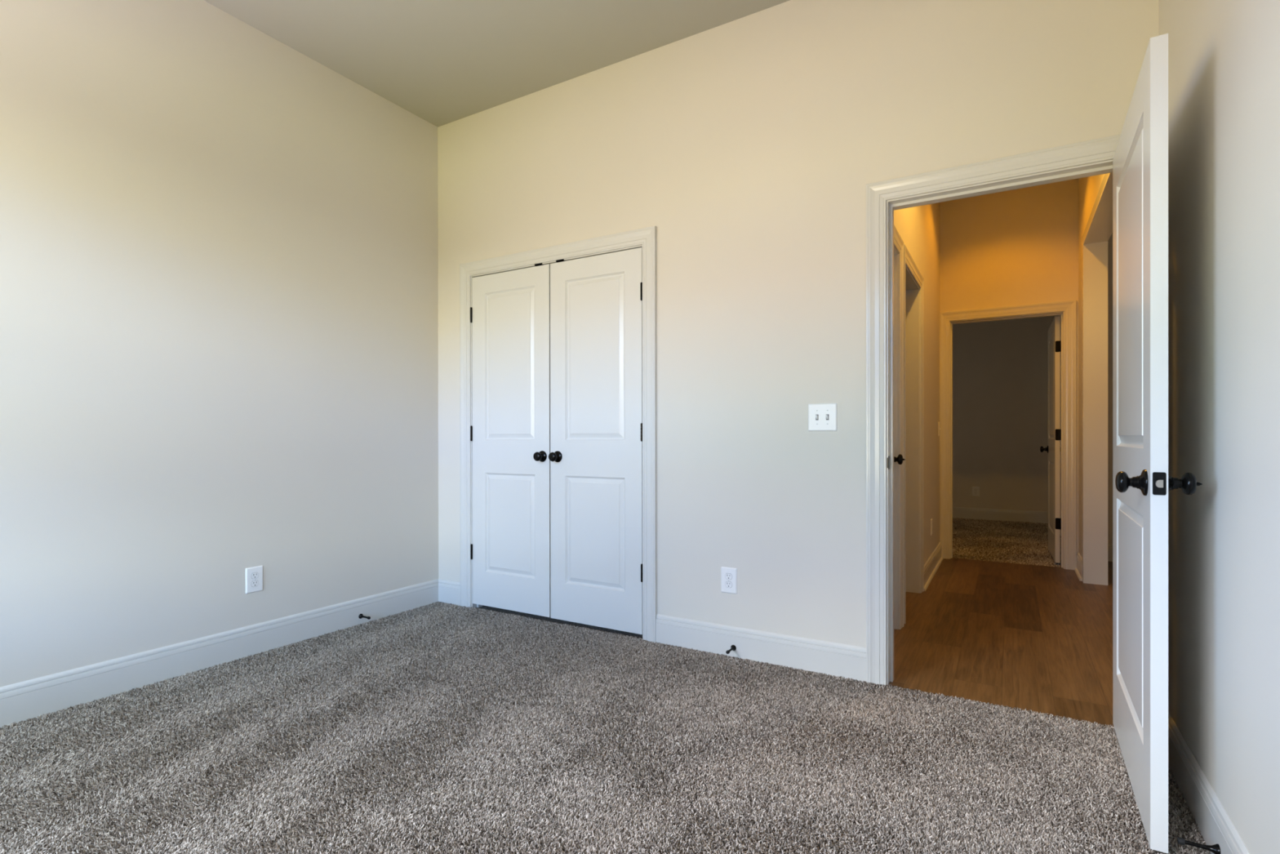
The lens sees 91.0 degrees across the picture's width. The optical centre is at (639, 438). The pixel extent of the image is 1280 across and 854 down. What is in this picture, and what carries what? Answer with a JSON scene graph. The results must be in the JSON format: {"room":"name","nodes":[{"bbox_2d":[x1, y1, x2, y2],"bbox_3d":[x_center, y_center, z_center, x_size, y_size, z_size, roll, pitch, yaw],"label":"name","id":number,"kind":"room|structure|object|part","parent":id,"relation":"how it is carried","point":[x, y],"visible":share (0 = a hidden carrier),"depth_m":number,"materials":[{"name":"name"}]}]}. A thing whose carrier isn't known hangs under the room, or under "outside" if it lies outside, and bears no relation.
{"room":"empty bedroom","nodes":[
{"label":"empty bedroom","id":0,"kind":"room"},
{"bbox_2d":[0,0,438,686],"bbox_3d":[-2.325,-0.448,2.451,0.120,3.119,3.820,0,0,30],"label":"wall","id":1,"kind":"structure","parent":0,"point":[219,245],"depth_m":2.86,"materials":[{"name":"paint"}]},
{"bbox_2d":[0,578,438,728],"bbox_3d":[-2.235,0.985,2.471,0.014,0.153,3.700,0,0,30],"label":"baseboard","id":2,"kind":"structure","parent":1,"relation":"attached to","point":[24,700],"depth_m":2.82,"materials":[{"name":"paint"}]},
{"bbox_2d":[245,565,262,593],"bbox_3d":[-1.883,0.688,3.075,0.008,0.124,0.082,0,0,30],"label":"wall outlet","id":3,"kind":"object","parent":1,"relation":"attached to","point":[254,575],"visible":1,"depth_m":3.07,"materials":[{"name":"white plastic"}]},
{"bbox_2d":[251,580,258,586],"bbox_3d":[-1.880,0.708,3.074,0.001,0.028,0.034,0,0,30],"label":"receptacle","id":4,"kind":"object","parent":3,"relation":"attached to","point":[254,583],"depth_m":3.07,"materials":[{"name":"white plastic"}]},
{"bbox_2d":[251,572,258,578],"bbox_3d":[-1.880,0.668,3.074,0.001,0.028,0.034,0,0,30],"label":"receptacle","id":5,"kind":"object","parent":3,"relation":"attached to","point":[254,575],"depth_m":3.07,"materials":[{"name":"white plastic"}]},
{"bbox_2d":[358,613,370,619],"bbox_3d":[-1.548,1.005,3.546,0.078,0.028,0.028,0,0,30],"label":"door stop","id":6,"kind":"object","parent":1,"relation":"attached to","point":[361,615],"visible":1,"depth_m":3.55,"materials":[{"name":"black metal"}]},
{"bbox_3d":[-1.553,1.005,3.549,0.067,0.028,0.028,0,0,30],"label":"stop rod","id":7,"kind":"part","parent":6,"relation":"part of","materials":[{"name":"black metal"}]},
{"bbox_2d":[203,0,790,127],"bbox_3d":[-0.677,-2.048,1.547,3.877,0.080,3.940,0,0,30],"label":"ceiling","id":8,"kind":"structure","parent":0,"point":[443,62],"depth_m":3.15,"materials":[{"name":"paint"}]},
{"bbox_2d":[0,557,1207,853],"bbox_3d":[1.352,1.087,2.564,6.300,0.080,7.500,0,0,30],"label":"floor","id":9,"kind":"structure","parent":0,"point":[1035,637],"depth_m":3.26,"materials":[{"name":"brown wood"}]},
{"bbox_2d":[0,601,1209,853],"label":"carpet","id":10,"kind":"object","parent":9,"relation":"on","point":[477,645],"depth_m":2.05,"materials":[{"name":"grey carpet"}]},
{"bbox_2d":[437,0,1158,647],"bbox_3d":[0.294,-0.452,3.195,3.877,3.119,0.120,0,0,30],"label":"wall","id":11,"kind":"structure","parent":0,"point":[752,145],"depth_m":2.94,"materials":[{"name":"paint"}]},
{"bbox_2d":[438,578,460,605],"bbox_3d":[-1.213,0.981,4.008,0.214,0.153,0.014,0,0,30],"label":"baseboard","id":12,"kind":"structure","parent":11,"relation":"attached to","point":[449,591],"depth_m":4.00,"materials":[{"name":"paint"}]},
{"bbox_2d":[470,263,551,617],"bbox_3d":[-0.791,0.012,3.751,0.615,2.023,0.094,0,0,30],"label":"door","id":13,"kind":"structure","parent":11,"relation":"in","point":[510,549],"depth_m":3.75,"materials":[{"name":"paint"}]},
{"bbox_3d":[-0.582,0.102,3.598,0.053,0.053,0.042,0,0,30],"label":"knob","id":14,"kind":"part","parent":13,"relation":"part of","materials":[{"name":"black metal"}]},
{"bbox_2d":[459,226,657,643],"bbox_3d":[-0.490,-0.018,3.647,1.399,2.150,0.139,0,0,30],"label":"door frame","id":15,"kind":"structure","parent":11,"relation":"attached to","point":[645,237],"depth_m":3.40,"materials":[{"name":"paint"}]},
{"bbox_2d":[548,247,642,634],"bbox_3d":[-0.254,0.013,3.435,0.615,2.026,0.094,0,0,30],"label":"door","id":16,"kind":"structure","parent":11,"relation":"in","point":[595,456],"depth_m":3.44,"materials":[{"name":"paint"}]},
{"bbox_3d":[-0.487,0.102,3.542,0.053,0.053,0.042,0,0,30],"label":"knob","id":17,"kind":"part","parent":16,"relation":"part of","materials":[{"name":"black metal"}]},
{"bbox_2d":[720,566,737,594],"bbox_3d":[0.429,0.685,3.044,0.082,0.124,0.008,0,0,30],"label":"wall outlet","id":18,"kind":"object","parent":11,"relation":"attached to","point":[728,575],"visible":1,"depth_m":3.04,"materials":[{"name":"white plastic"}]},
{"bbox_2d":[724,581,732,587],"bbox_3d":[0.428,0.705,3.041,0.034,0.028,0.001,0,0,30],"label":"receptacle","id":19,"kind":"object","parent":18,"relation":"attached to","point":[727,584],"depth_m":3.04,"materials":[{"name":"white plastic"}]},
{"bbox_2d":[724,573,732,579],"bbox_3d":[0.428,0.666,3.041,0.034,0.028,0.001,0,0,30],"label":"receptacle","id":20,"kind":"object","parent":18,"relation":"attached to","point":[727,575],"depth_m":3.04,"materials":[{"name":"white plastic"}]},
{"bbox_2d":[725,644,736,653],"bbox_3d":[0.429,1.003,2.987,0.028,0.028,0.078,0,0,30],"label":"door stop","id":21,"kind":"object","parent":11,"relation":"attached to","point":[733,647],"visible":1,"depth_m":3.00,"materials":[{"name":"black metal"}]},
{"bbox_3d":[0.432,1.003,2.992,0.028,0.028,0.067,0,0,30],"label":"stop rod","id":22,"kind":"part","parent":21,"relation":"part of","materials":[{"name":"black metal"}]},
{"bbox_2d":[655,613,866,682],"bbox_3d":[0.532,0.981,2.980,1.038,0.153,0.014,0,0,30],"label":"baseboard","id":23,"kind":"structure","parent":11,"relation":"attached to","point":[840,660],"depth_m":2.94,"materials":[{"name":"paint"}]},
{"bbox_2d":[808,403,837,431],"bbox_3d":[0.813,-0.096,2.811,0.128,0.124,0.016,0,0,30],"label":"light switch","id":24,"kind":"object","parent":11,"relation":"attached to","point":[821,416],"visible":1,"depth_m":2.81,"materials":[{"name":"white plastic"}]},
{"bbox_2d":[866,133,1120,685],"bbox_3d":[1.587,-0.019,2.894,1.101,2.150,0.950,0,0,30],"label":"door frame","id":25,"kind":"structure","parent":11,"relation":"attached to","point":[1091,157],"depth_m":2.69,"materials":[{"name":"paint"}]},
{"bbox_3d":[1.062,0.103,2.692,0.005,0.057,0.036,0,0,30],"label":"strike plate","id":26,"kind":"part","parent":25,"relation":"part of","materials":[{"name":"silver metal"}]},
{"bbox_2d":[893,202,939,564],"bbox_3d":[1.780,-0.493,4.188,0.120,3.194,3.100,0,0,30],"label":"wall","id":27,"kind":"structure","parent":0,"point":[918,227],"depth_m":4.83,"materials":[{"name":"paint"}]},
{"bbox_2d":[893,453,905,464],"bbox_3d":[1.247,0.013,3.183,0.111,2.033,0.619,0,0,30],"label":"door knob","id":28,"kind":"structure","parent":27,"relation":"in","point":[899,459],"depth_m":3.37,"materials":[{"name":"paint"}]},
{"bbox_2d":[903,244,924,623],"bbox_3d":[1.661,-0.026,3.967,0.139,2.140,0.887,0,0,30],"label":"door frame","id":29,"kind":"structure","parent":27,"relation":"attached to","point":[913,281],"depth_m":4.27,"materials":[{"name":"paint"}]},
{"bbox_2d":[930,518,932,535],"bbox_3d":[2.268,0.686,4.890,0.008,0.124,0.082,0,0,30],"label":"wall outlet","id":30,"kind":"object","parent":27,"relation":"attached to","point":[931,518],"visible":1,"depth_m":4.87,"materials":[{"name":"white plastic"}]},
{"bbox_2d":[924,542,943,591],"bbox_3d":[2.283,0.971,4.894,0.030,0.143,1.339,0,0,30],"label":"baseboard","id":31,"kind":"structure","parent":27,"relation":"attached to","point":[932,564],"depth_m":4.82,"materials":[{"name":"paint"}]},
{"bbox_2d":[937,422,940,435],"bbox_3d":[2.564,-0.083,5.387,0.015,0.124,0.080,0,0,30],"label":"light switch","id":32,"kind":"object","parent":27,"relation":"attached to","point":[939,428],"visible":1,"depth_m":5.37,"materials":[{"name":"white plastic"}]},
{"bbox_3d":[2.560,-0.083,5.389,0.006,0.124,0.080,0,0,30],"label":"plate","id":33,"kind":"part","parent":32,"relation":"part of","materials":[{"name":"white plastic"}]},
{"bbox_2d":[952,315,1054,511],"bbox_3d":[3.881,-0.502,8.388,2.750,3.194,0.050,0,0,30],"label":"wall","id":34,"kind":"structure","parent":0,"point":[1000,367],"depth_m":7.96,"materials":[{"name":"paint"}]},
{"bbox_2d":[972,486,979,496],"bbox_3d":[4.321,0.679,8.098,0.082,0.124,0.008,0,0,30],"label":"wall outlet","id":35,"kind":"object","parent":34,"relation":"attached to","point":[975,490],"visible":1,"depth_m":8.10,"materials":[{"name":"white plastic"}]},
{"bbox_2d":[952,506,1048,523],"bbox_3d":[3.889,0.969,8.350,2.700,0.153,0.014,0,0,30],"label":"baseboard","id":36,"kind":"structure","parent":34,"relation":"attached to","point":[993,514],"depth_m":7.95,"materials":[{"name":"paint"}]},
{"bbox_2d":[952,517,1060,565],"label":"carpet","id":37,"kind":"object","parent":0,"point":[993,540],"depth_m":6.38,"materials":[{"name":"carpet"}]},
{"bbox_2d":[952,556,1061,567],"label":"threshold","id":38,"kind":"object","parent":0,"point":[963,557],"depth_m":5.31,"materials":[{"name":"brown wood"}]},
{"bbox_2d":[939,178,1078,555],"bbox_3d":[2.321,-0.496,5.738,2.750,3.194,0.120,0,0,30],"label":"wall","id":39,"kind":"structure","parent":0,"point":[1018,246],"depth_m":5.21,"materials":[{"name":"paint"}]},
{"bbox_2d":[939,299,1076,569],"bbox_3d":[3.065,-0.024,5.290,0.985,2.150,0.139,0,0,30],"label":"door frame","id":40,"kind":"structure","parent":39,"relation":"attached to","point":[1067,309],"depth_m":5.14,"materials":[{"name":"paint"}]},
{"bbox_2d":[1040,315,1061,562],"bbox_3d":[3.629,0.005,5.522,0.163,2.029,0.810,0,0,29],"label":"door","id":41,"kind":"structure","parent":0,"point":[1053,448],"depth_m":5.19,"materials":[{"name":"paint"}]},
{"bbox_3d":[3.745,0.098,5.850,0.045,0.057,0.057,0,0,29],"label":"knob","id":42,"kind":"part","parent":41,"relation":"part of","materials":[{"name":"black metal"}]},
{"bbox_2d":[1107,232,1112,544],"bbox_3d":[3.986,-0.494,3.225,2.430,3.194,3.780,0,0,30],"label":"wall","id":43,"kind":"structure","parent":0,"point":[1110,240],"depth_m":5.35,"materials":[{"name":"paint"}]},
{"bbox_2d":[1107,543,1112,561],"bbox_3d":[4.893,0.968,4.813,2.380,0.143,0.030,0,0,30],"label":"baseboard","id":44,"kind":"structure","parent":43,"relation":"attached to","point":[1109,545],"depth_m":5.34,"materials":[{"name":"paint"}]},
{"bbox_2d":[1112,33,1202,853],"bbox_3d":[1.516,0.012,1.916,0.175,2.037,0.839,0,0,32],"label":"door","id":45,"kind":"structure","parent":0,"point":[1142,482],"depth_m":1.71,"materials":[{"name":"paint"}]},
{"bbox_3d":[1.282,0.114,1.659,0.045,0.057,0.057,0,0,32],"label":"knob","id":46,"kind":"part","parent":45,"relation":"part of","materials":[{"name":"black metal"}]},
{"bbox_3d":[1.297,0.112,1.572,0.026,0.057,0.002,0,0,32],"label":"latch plate","id":47,"kind":"part","parent":45,"relation":"part of","materials":[{"name":"black metal"}]},
{"bbox_3d":[1.382,0.114,1.597,0.045,0.057,0.057,0,0,32],"label":"knob","id":48,"kind":"part","parent":45,"relation":"part of","materials":[{"name":"black metal"}]},
{"bbox_2d":[1058,0,1279,853],"bbox_3d":[2.555,-0.493,3.320,0.133,3.194,10.270,0,0,30],"label":"wall","id":49,"kind":"structure","parent":0,"point":[1224,55],"depth_m":1.53,"materials":[{"name":"paint"}]},
{"bbox_2d":[1074,552,1082,581],"bbox_3d":[3.344,0.970,4.795,0.030,0.143,0.433,0,0,30],"label":"baseboard","id":50,"kind":"structure","parent":49,"relation":"attached to","point":[1078,571],"depth_m":4.76,"materials":[{"name":"paint"}]},
{"bbox_3d":[3.338,1.032,4.798,0.016,0.018,0.433,0,0,30],"label":"shoe moulding","id":51,"kind":"part","parent":50,"relation":"part of","materials":[{"name":"paint"}]},
{"bbox_2d":[1082,172,1112,585],"bbox_3d":[2.694,-0.214,3.543,0.144,2.516,2.379,0,0,30],"label":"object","id":52,"kind":"structure","parent":49,"relation":"attached to","point":[1098,231],"depth_m":4.50,"materials":[{"name":"paint"}]},
{"bbox_2d":[1177,836,1220,853],"bbox_3d":[1.374,1.001,1.550,0.078,0.028,0.028,0,0,30],"label":"door stop","id":53,"kind":"object","parent":49,"relation":"attached to","point":[1215,849],"visible":1,"depth_m":1.54,"materials":[{"name":"black metal"}]},
{"bbox_3d":[1.379,1.001,1.547,0.067,0.028,0.028,0,0,30],"label":"stop rod","id":54,"kind":"part","parent":53,"relation":"part of","materials":[{"name":"black metal"}]},
{"bbox_2d":[1168,711,1250,853],"bbox_3d":[0.887,0.984,0.632,0.014,0.153,3.700,0,0,30],"label":"baseboard","id":55,"kind":"structure","parent":49,"relation":"attached to","point":[1215,825],"depth_m":1.69,"materials":[{"name":"paint"}]}
]}

